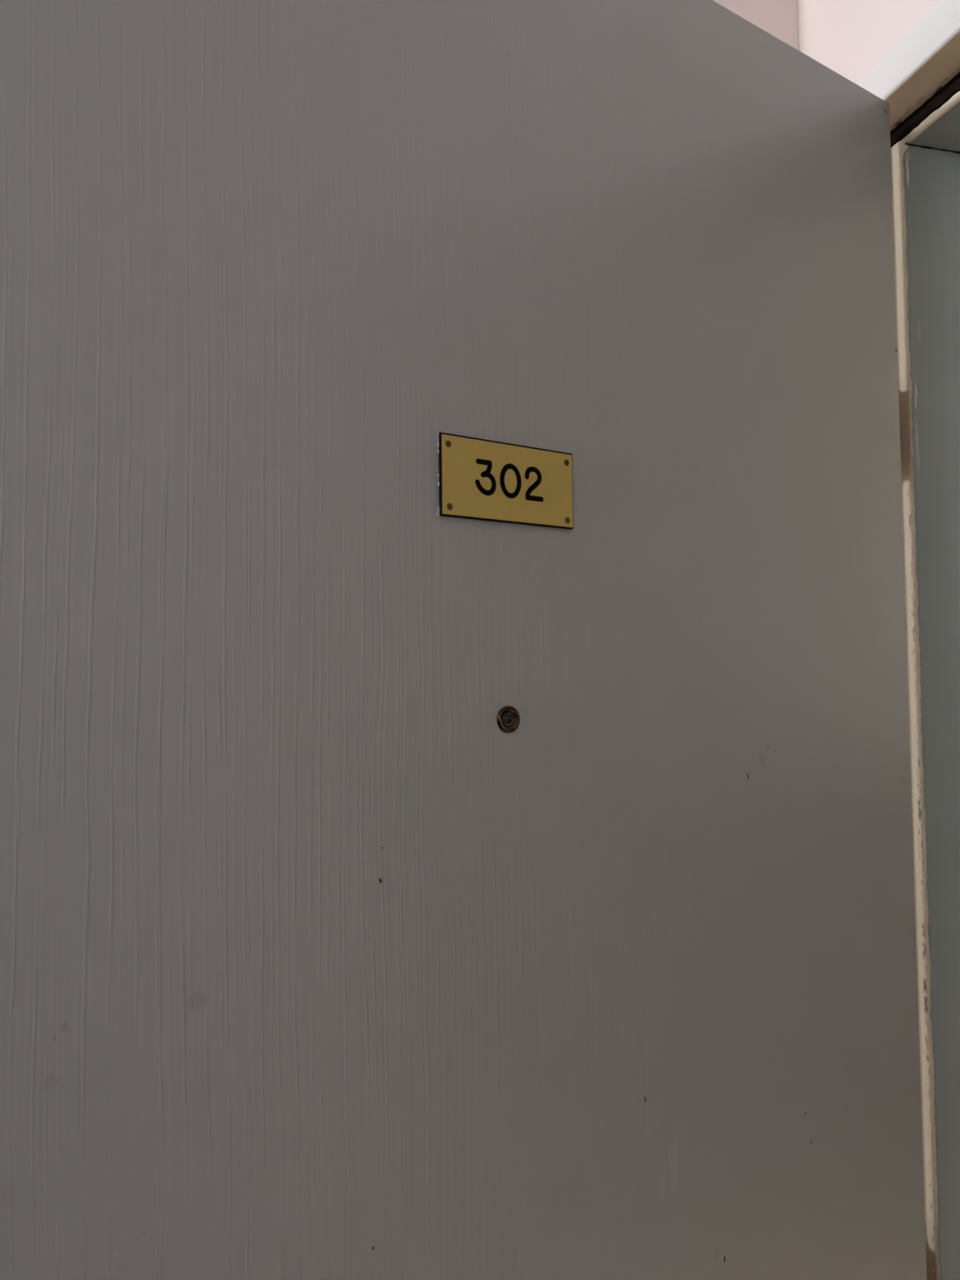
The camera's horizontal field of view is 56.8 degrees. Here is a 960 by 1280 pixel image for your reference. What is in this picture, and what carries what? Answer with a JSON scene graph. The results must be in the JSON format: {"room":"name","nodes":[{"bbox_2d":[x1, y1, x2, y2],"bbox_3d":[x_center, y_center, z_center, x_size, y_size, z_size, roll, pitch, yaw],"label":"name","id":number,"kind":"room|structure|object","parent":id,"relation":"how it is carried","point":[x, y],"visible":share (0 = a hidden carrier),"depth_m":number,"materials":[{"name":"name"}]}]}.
{"room":"apartment hallway","nodes":[
{"label":"apartment hallway","id":0,"kind":"room"},
{"bbox_2d":[712,0,798,49],"bbox_3d":[0.298,0.242,1.056,0.174,2.620,0.100,0,-2,-14],"label":"wall","id":1,"kind":"structure","parent":0,"point":[778,18],"depth_m":1.06,"materials":[{"name":"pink paint"}]},
{"bbox_2d":[797,0,938,83],"bbox_3d":[0.492,0.234,0.919,0.133,2.620,3.450,0,-2,-14],"label":"wall","id":2,"kind":"structure","parent":0,"point":[848,37],"depth_m":0.97,"materials":[{"name":"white paint"}]},
{"bbox_2d":[0,0,926,1279],"bbox_3d":[0.023,0.487,0.632,0.959,2.088,0.056,1,-3,-33],"label":"door","id":3,"kind":"structure","parent":2,"relation":"in","point":[314,965],"depth_m":0.59,"materials":[{"name":"grey paint"}]},
{"bbox_2d":[435,432,573,528],"bbox_3d":[0.020,-0.110,0.625,0.115,0.056,0.004,1,-3,-33],"label":"number plate","id":4,"kind":"object","parent":3,"relation":"attached to","point":[479,479],"visible":1,"depth_m":0.62,"materials":[{"name":"gold metal"}]},
{"bbox_2d":[497,706,519,733],"bbox_3d":[0.020,0.055,0.619,0.019,0.019,0.004,1,-3,-33],"label":"peephole","id":5,"kind":"object","parent":3,"relation":"attached to","point":[503,718],"depth_m":0.62,"materials":[{"name":"brown metal"}]},
{"bbox_2d":[855,0,959,1279],"bbox_3d":[0.606,0.452,0.470,0.157,2.144,1.051,0,-2,-14],"label":"door frame","id":6,"kind":"structure","parent":2,"relation":"attached to","point":[926,182],"depth_m":0.93,"materials":[{"name":"beige paint"}]}
]}

